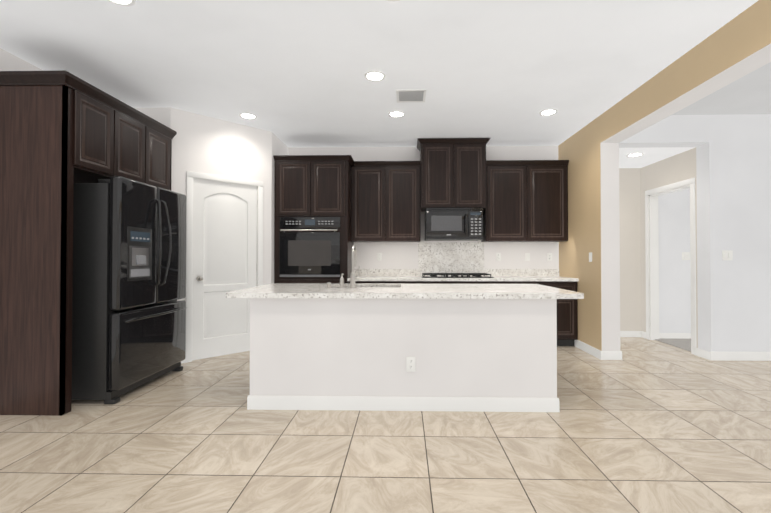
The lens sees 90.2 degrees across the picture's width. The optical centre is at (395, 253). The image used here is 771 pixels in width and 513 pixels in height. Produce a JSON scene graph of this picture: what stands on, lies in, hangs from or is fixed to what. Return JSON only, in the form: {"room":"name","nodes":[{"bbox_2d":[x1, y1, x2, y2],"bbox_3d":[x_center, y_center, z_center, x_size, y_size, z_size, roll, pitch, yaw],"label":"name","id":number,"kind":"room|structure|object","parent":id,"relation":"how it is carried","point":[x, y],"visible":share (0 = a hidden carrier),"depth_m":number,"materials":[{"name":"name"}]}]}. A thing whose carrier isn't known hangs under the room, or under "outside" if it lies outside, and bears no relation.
{"room":"kitchen","nodes":[
{"label":"kitchen","id":0,"kind":"room"},
{"bbox_2d":[0,48,43,70],"bbox_3d":[-3.312,-0.235,0.382,0.200,2.860,8.020,0,-1,1],"label":"wall","id":1,"kind":"structure","parent":0,"point":[9,61],"depth_m":3.16,"materials":[{"name":"white paint"}]},
{"bbox_2d":[0,74,171,190],"bbox_3d":[-2.811,-1.010,3.590,0.658,0.690,1.280,0,-1,1],"label":"upper cabinet","id":2,"kind":"object","parent":1,"relation":"attached to","point":[62,132],"depth_m":2.99,"materials":[{"name":"brown wood"}]},
{"bbox_2d":[134,107,170,127],"bbox_3d":[-2.815,-0.192,4.322,0.620,2.860,0.120,0,-1,1],"label":"wall","id":3,"kind":"structure","parent":0,"point":[162,116],"depth_m":4.27,"materials":[{"name":"white paint"}]},
{"bbox_2d":[170,108,271,300],"bbox_3d":[-2.118,-0.188,4.710,1.190,2.860,0.120,1,-1,-44],"label":"wall","id":4,"kind":"structure","parent":0,"point":[207,145],"depth_m":4.66,"materials":[{"name":"white paint"}]},
{"bbox_2d":[192,178,256,359],"bbox_3d":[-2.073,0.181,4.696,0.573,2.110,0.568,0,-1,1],"label":"pantry door","id":5,"kind":"structure","parent":4,"relation":"in","point":[224,237],"depth_m":4.65,"materials":[{"name":"paint"}]},
{"bbox_2d":[186,171,262,362],"bbox_3d":[-2.096,0.153,4.718,0.907,2.178,0.133,1,-1,-44],"label":"door frame","id":6,"kind":"structure","parent":4,"relation":"attached to","point":[191,175],"depth_m":4.40,"materials":[{"name":"paint"}]},
{"bbox_2d":[271,133,287,283],"bbox_3d":[-1.700,-0.180,5.443,0.120,2.860,0.730,0,-1,1],"label":"wall","id":7,"kind":"structure","parent":0,"point":[279,147],"depth_m":5.17,"materials":[{"name":"white paint"}]},
{"bbox_2d":[0,0,770,146],"bbox_3d":[2.399,-1.696,2.163,11.900,0.100,11.800,0,-1,1],"label":"ceiling","id":8,"kind":"structure","parent":0,"point":[289,73],"depth_m":3.22,"materials":[{"name":"paint"}]},
{"bbox_2d":[108,0,135,5],"bbox_3d":[-1.776,-1.639,2.444,0.198,0.006,0.198,0,-1,1],"label":"recessed light","id":9,"kind":"object","parent":8,"relation":"in","point":[125,2],"visible":1,"depth_m":2.50,"materials":[{"name":"paint"}]},
{"bbox_2d":[239,113,256,118],"bbox_3d":[-1.740,-1.616,4.524,0.198,0.006,0.198,0,-1,1],"label":"recessed light","id":10,"kind":"object","parent":8,"relation":"in","point":[247,116],"visible":0.98,"depth_m":4.53,"materials":[{"name":"paint"}]},
{"bbox_2d":[364,71,385,81],"bbox_3d":[-0.192,-1.627,3.530,0.198,0.006,0.198,0,-1,1],"label":"recessed light","id":11,"kind":"object","parent":8,"relation":"in","point":[375,76],"visible":1,"depth_m":3.52,"materials":[{"name":"paint"}]},
{"bbox_2d":[388,111,404,117],"bbox_3d":[0.009,-1.617,4.466,0.198,0.006,0.198,0,-1,1],"label":"recessed light","id":12,"kind":"object","parent":8,"relation":"in","point":[396,114],"visible":0.96,"depth_m":4.46,"materials":[{"name":"paint"}]},
{"bbox_2d":[396,89,425,102],"bbox_3d":[0.158,-1.621,3.962,0.300,0.009,0.300,0,-1,1],"label":"ceiling vent","id":13,"kind":"object","parent":8,"relation":"in","point":[413,95],"visible":1,"depth_m":3.94,"materials":[{"name":"metal"}]},
{"bbox_2d":[539,109,557,115],"bbox_3d":[1.753,-1.617,4.407,0.198,0.006,0.198,0,-1,1],"label":"recessed light","id":14,"kind":"object","parent":8,"relation":"in","point":[547,112],"visible":0.96,"depth_m":4.41,"materials":[{"name":"paint"}]},
{"bbox_2d":[0,337,770,512],"bbox_3d":[2.399,1.244,2.131,11.900,0.060,11.800,0,-1,1],"label":"floor","id":15,"kind":"structure","parent":0,"point":[644,425],"depth_m":2.37,"materials":[{"name":"tile"}]},
{"bbox_2d":[72,176,186,403],"bbox_3d":[-2.619,0.300,3.609,0.932,1.860,0.975,0,-1,1],"label":"refrigerator","id":16,"kind":"object","parent":15,"relation":"on","point":[129,292],"visible":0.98,"depth_m":3.19,"materials":[{"name":"black metal"}]},
{"bbox_2d":[273,155,353,282],"bbox_3d":[-1.119,-0.031,5.445,1.050,2.562,0.692,0,-1,1],"label":"tall cabinet","id":17,"kind":"object","parent":15,"relation":"on","point":[313,243],"visible":0.79,"depth_m":5.17,"materials":[{"name":"brown wood"}]},
{"bbox_2d":[279,217,339,276],"bbox_3d":[-1.151,-0.083,5.413,0.818,0.805,0.626,0,-1,1],"label":"wall oven","id":18,"kind":"object","parent":17,"relation":"in","point":[308,246],"depth_m":5.15,"materials":[{"name":"black glass"}]},
{"bbox_2d":[348,282,386,282],"bbox_3d":[-0.391,0.814,5.452,0.500,0.874,0.628,0,-1,1],"label":"base cabinet","id":19,"kind":"object","parent":15,"relation":"on","point":[348,282],"depth_m":5.14,"materials":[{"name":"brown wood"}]},
{"bbox_2d":[247,299,559,411],"bbox_3d":[0.059,0.792,3.501,2.426,0.874,1.034,0,-1,1],"label":"kitchen island","id":20,"kind":"object","parent":15,"relation":"on","point":[468,347],"depth_m":3.00,"materials":[{"name":"white paint"}]},
{"bbox_2d":[226,283,583,298],"bbox_3d":[0.069,0.335,3.522,2.800,0.040,1.120,0,-1,1],"label":"island countertop","id":21,"kind":"structure","parent":20,"relation":"on","point":[274,290],"depth_m":3.12,"materials":[{"name":"white stone"}]},
{"bbox_2d":[339,273,344,287],"bbox_3d":[-0.491,0.248,3.528,0.052,0.132,0.097,0,-1,1],"label":"soap dispenser","id":22,"kind":"object","parent":21,"relation":"on","point":[342,282],"visible":1,"depth_m":3.49,"materials":[{"name":"silver metal"}]},
{"bbox_2d":[350,244,359,287],"bbox_3d":[-0.371,0.116,3.562,0.093,0.398,0.216,0,-1,1],"label":"faucet","id":23,"kind":"object","parent":21,"relation":"on","point":[353,278],"visible":1,"depth_m":3.48,"materials":[{"name":"silver metal"}]},
{"bbox_2d":[406,357,414,371],"bbox_3d":[0.117,0.865,2.991,0.072,0.115,0.008,0,-1,1],"label":"outlet","id":24,"kind":"object","parent":20,"relation":"attached to","point":[410,364],"visible":1,"depth_m":2.99,"materials":[{"name":"plastic"}]},
{"bbox_2d":[387,282,422,283],"bbox_3d":[0.109,0.813,5.441,0.500,0.874,0.628,0,-1,1],"label":"base cabinet","id":25,"kind":"object","parent":15,"relation":"on","point":[387,282],"depth_m":5.13,"materials":[{"name":"brown wood"}]},
{"bbox_2d":[423,282,494,283],"bbox_3d":[0.844,0.813,5.425,0.970,0.874,0.628,0,-1,1],"label":"base cabinet","id":26,"kind":"object","parent":15,"relation":"on","point":[423,282],"depth_m":5.12,"materials":[{"name":"brown wood"}]},
{"bbox_2d":[495,282,538,283],"bbox_3d":[1.603,0.813,5.408,0.550,0.874,0.628,0,-1,1],"label":"base cabinet","id":27,"kind":"object","parent":15,"relation":"on","point":[495,282],"depth_m":5.10,"materials":[{"name":"brown wood"}]},
{"bbox_2d":[539,282,577,345],"bbox_3d":[2.148,0.813,5.396,0.540,0.874,0.628,0,-1,1],"label":"base cabinet","id":28,"kind":"object","parent":15,"relation":"on","point":[567,330],"depth_m":5.08,"materials":[{"name":"brown wood"}]},
{"bbox_2d":[347,274,578,281],"bbox_3d":[0.888,0.356,5.416,3.060,0.040,0.654,0,-1,1],"label":"countertop","id":29,"kind":"structure","parent":28,"relation":"on","point":[362,277],"depth_m":5.12,"materials":[{"name":"white stone"}]},
{"bbox_2d":[420,273,493,277],"bbox_3d":[0.841,0.311,5.426,0.970,0.048,0.500,0,-1,1],"label":"cooktop","id":30,"kind":"object","parent":29,"relation":"in","point":[453,275],"visible":1,"depth_m":5.22,"materials":[{"name":"metal"}]},
{"bbox_2d":[655,338,690,351],"bbox_3d":[5.125,1.241,5.097,2.780,0.012,0.950,0,-1,1],"label":"floor carpet","id":31,"kind":"object","parent":15,"relation":"on","point":[684,344],"visible":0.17,"depth_m":5.32,"materials":[{"name":"beige carpet"}]},
{"bbox_2d":[288,146,558,268],"bbox_3d":[0.450,-0.175,5.850,4.400,2.860,0.180,0,-1,1],"label":"wall","id":32,"kind":"structure","parent":0,"point":[399,255],"depth_m":5.76,"materials":[{"name":"white paint"}]},
{"bbox_2d":[377,253,381,260],"bbox_3d":[-0.248,0.054,5.769,0.072,0.115,0.008,0,-1,1],"label":"electrical outlet","id":33,"kind":"object","parent":32,"relation":"attached to","point":[379,256],"visible":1,"depth_m":5.77,"materials":[{"name":"plastic"}]},
{"bbox_2d":[351,161,420,241],"bbox_3d":[-0.142,-0.733,5.588,0.992,1.130,0.378,0,-1,1],"label":"upper cabinet","id":34,"kind":"object","parent":32,"relation":"attached to","point":[385,201],"visible":1,"depth_m":5.43,"materials":[{"name":"brown wood"}]},
{"bbox_2d":[417,138,489,210],"bbox_3d":[0.813,-1.116,5.547,1.008,0.966,0.428,0,-1,1],"label":"upper cabinet","id":35,"kind":"object","parent":32,"relation":"attached to","point":[453,172],"visible":1,"depth_m":5.37,"materials":[{"name":"brown wood"}]},
{"bbox_2d":[425,208,482,240],"bbox_3d":[0.820,-0.410,5.514,0.785,0.437,0.476,0,-1,1],"label":"over-the-range microwave","id":36,"kind":"object","parent":35,"relation":"attached to","point":[453,224],"visible":1,"depth_m":5.32,"materials":[{"name":"black metal"}]},
{"bbox_2d":[355,270,558,273],"bbox_3d":[0.895,0.287,5.733,3.060,0.106,0.021,0,-1,1],"label":"backsplash","id":37,"kind":"structure","parent":32,"relation":"attached to","point":[356,271],"depth_m":5.72,"materials":[{"name":"white stone"}]},
{"bbox_2d":[496,253,500,260],"bbox_3d":[1.531,0.053,5.730,0.072,0.115,0.008,0,-1,1],"label":"electrical outlet","id":38,"kind":"object","parent":32,"relation":"attached to","point":[498,256],"visible":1,"depth_m":5.73,"materials":[{"name":"plastic"}]},
{"bbox_2d":[481,160,568,241],"bbox_3d":[1.846,-0.734,5.545,1.150,1.130,0.378,0,-1,1],"label":"upper cabinet","id":39,"kind":"object","parent":32,"relation":"attached to","point":[526,200],"visible":0.85,"depth_m":5.39,"materials":[{"name":"brown wood"}]},
{"bbox_2d":[525,253,529,260],"bbox_3d":[1.964,0.053,5.719,0.072,0.115,0.010,0,-1,1],"label":"light switch","id":40,"kind":"object","parent":32,"relation":"attached to","point":[527,256],"visible":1,"depth_m":5.72,"materials":[{"name":"plastic"}]},
{"bbox_2d":[547,253,551,260],"bbox_3d":[2.291,0.053,5.713,0.072,0.115,0.008,0,-1,1],"label":"electrical outlet","id":41,"kind":"object","parent":32,"relation":"attached to","point":[549,256],"visible":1,"depth_m":5.71,"materials":[{"name":"plastic"}]},
{"bbox_2d":[558,116,619,350],"bbox_3d":[2.526,-0.182,5.195,0.220,2.860,1.400,0,-1,1],"label":"wall","id":42,"kind":"structure","parent":0,"point":[579,150],"depth_m":4.64,"materials":[{"name":"paint"}]},
{"bbox_2d":[574,340,599,358],"bbox_3d":[2.407,1.197,5.092,0.013,0.100,1.220,0,-1,1],"label":"baseboard","id":43,"kind":"structure","parent":42,"relation":"attached to","point":[589,349],"depth_m":4.79,"materials":[{"name":"paint"}]},
{"bbox_2d":[600,351,621,359],"bbox_3d":[2.510,1.190,4.473,0.246,0.100,0.013,0,-1,1],"label":"baseboard","id":44,"kind":"structure","parent":42,"relation":"attached to","point":[610,355],"depth_m":4.47,"materials":[{"name":"paint"}]},
{"bbox_2d":[619,168,641,330],"bbox_3d":[3.170,-0.013,5.839,1.040,2.536,0.120,0,-1,1],"label":"wall","id":45,"kind":"structure","parent":0,"point":[630,249],"depth_m":5.77,"materials":[{"name":"paint"}]},
{"bbox_2d":[620,331,641,336],"bbox_3d":[3.169,1.209,5.759,1.040,0.090,0.013,0,-1,1],"label":"baseboard","id":46,"kind":"structure","parent":45,"relation":"attached to","point":[630,333],"depth_m":5.75,"materials":[{"name":"paint"}]},
{"bbox_2d":[619,147,694,167],"bbox_3d":[3.217,-1.450,5.243,1.160,0.324,1.100,0,-1,1],"label":"ceiling","id":47,"kind":"structure","parent":0,"point":[651,155],"depth_m":5.06,"materials":[{"name":"paint"}]},
{"bbox_2d":[626,153,643,156],"bbox_3d":[3.132,-1.287,5.023,0.198,0.006,0.198,0,-1,1],"label":"recessed light","id":48,"kind":"object","parent":47,"relation":"in","point":[634,154],"visible":0.98,"depth_m":5.01,"materials":[{"name":"paint"}]},
{"bbox_2d":[641,149,690,331],"bbox_3d":[3.739,-0.019,5.321,0.120,2.536,1.130,0,-1,1],"label":"wall","id":49,"kind":"structure","parent":0,"point":[672,169],"depth_m":5.44,"materials":[{"name":"paint"}]},
{"bbox_2d":[645,178,696,354],"bbox_3d":[3.728,0.162,5.164,0.134,2.170,0.960,0,-1,1],"label":"door frame","id":50,"kind":"structure","parent":49,"relation":"attached to","point":[652,258],"depth_m":5.55,"materials":[{"name":"paint"}]},
{"bbox_2d":[658,189,690,332],"bbox_3d":[5.166,-0.177,5.647,2.720,2.860,0.120,0,-1,1],"label":"wall","id":51,"kind":"structure","parent":0,"point":[674,267],"depth_m":5.61,"materials":[{"name":"paint"}]},
{"bbox_2d":[659,333,690,338],"bbox_3d":[5.165,1.207,5.565,2.720,0.090,0.013,0,-1,1],"label":"baseboard","id":52,"kind":"structure","parent":51,"relation":"attached to","point":[675,335],"depth_m":5.58,"materials":[{"name":"paint"}]},
{"bbox_2d":[682,252,689,259],"bbox_3d":[4.235,0.042,5.599,0.115,0.115,0.010,0,-1,1],"label":"light switch","id":53,"kind":"object","parent":51,"relation":"attached to","point":[685,255],"visible":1,"depth_m":5.60,"materials":[{"name":"plastic"}]},
{"bbox_2d":[600,0,770,142],"bbox_3d":[2.314,-1.503,0.488,0.005,0.322,8.052,0,-1,1],"label":"header beam","id":54,"kind":"structure","parent":0,"point":[746,33],"depth_m":3.01,"materials":[{"name":"paint"}]},
{"bbox_2d":[601,43,770,142],"bbox_3d":[2.424,-1.502,0.485,0.215,0.324,8.050,0,-1,1],"label":"soffit","id":55,"kind":"object","parent":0,"point":[748,64],"visible":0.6,"depth_m":3.11,"materials":[{"name":"white paint"}]},
{"bbox_2d":[691,147,697,347],"bbox_3d":[3.725,-0.026,4.711,0.120,2.536,0.090,0,-1,1],"label":"wall","id":56,"kind":"structure","parent":0,"point":[693,162],"depth_m":4.68,"materials":[{"name":"paint"}]},
{"bbox_2d":[619,114,770,351],"bbox_3d":[5.512,-0.190,4.529,5.780,2.860,0.200,0,-1,1],"label":"wall","id":57,"kind":"structure","parent":0,"point":[733,168],"depth_m":4.47,"materials":[{"name":"paint"}]},
{"bbox_2d":[696,348,709,359],"bbox_3d":[3.656,1.196,4.564,0.013,0.090,0.220,0,-1,1],"label":"baseboard","id":58,"kind":"structure","parent":57,"relation":"attached to","point":[702,353],"depth_m":4.56,"materials":[{"name":"paint"}]},
{"bbox_2d":[722,250,732,259],"bbox_3d":[3.855,0.025,4.457,0.115,0.115,0.010,0,-1,1],"label":"light switch","id":59,"kind":"object","parent":57,"relation":"attached to","point":[727,254],"visible":1,"depth_m":4.46,"materials":[{"name":"plastic"}]},
{"bbox_2d":[710,351,770,360],"bbox_3d":[5.923,1.189,4.398,4.553,0.100,0.013,0,-1,1],"label":"baseboard","id":60,"kind":"structure","parent":57,"relation":"attached to","point":[744,356],"depth_m":4.43,"materials":[{"name":"paint"}]}
]}

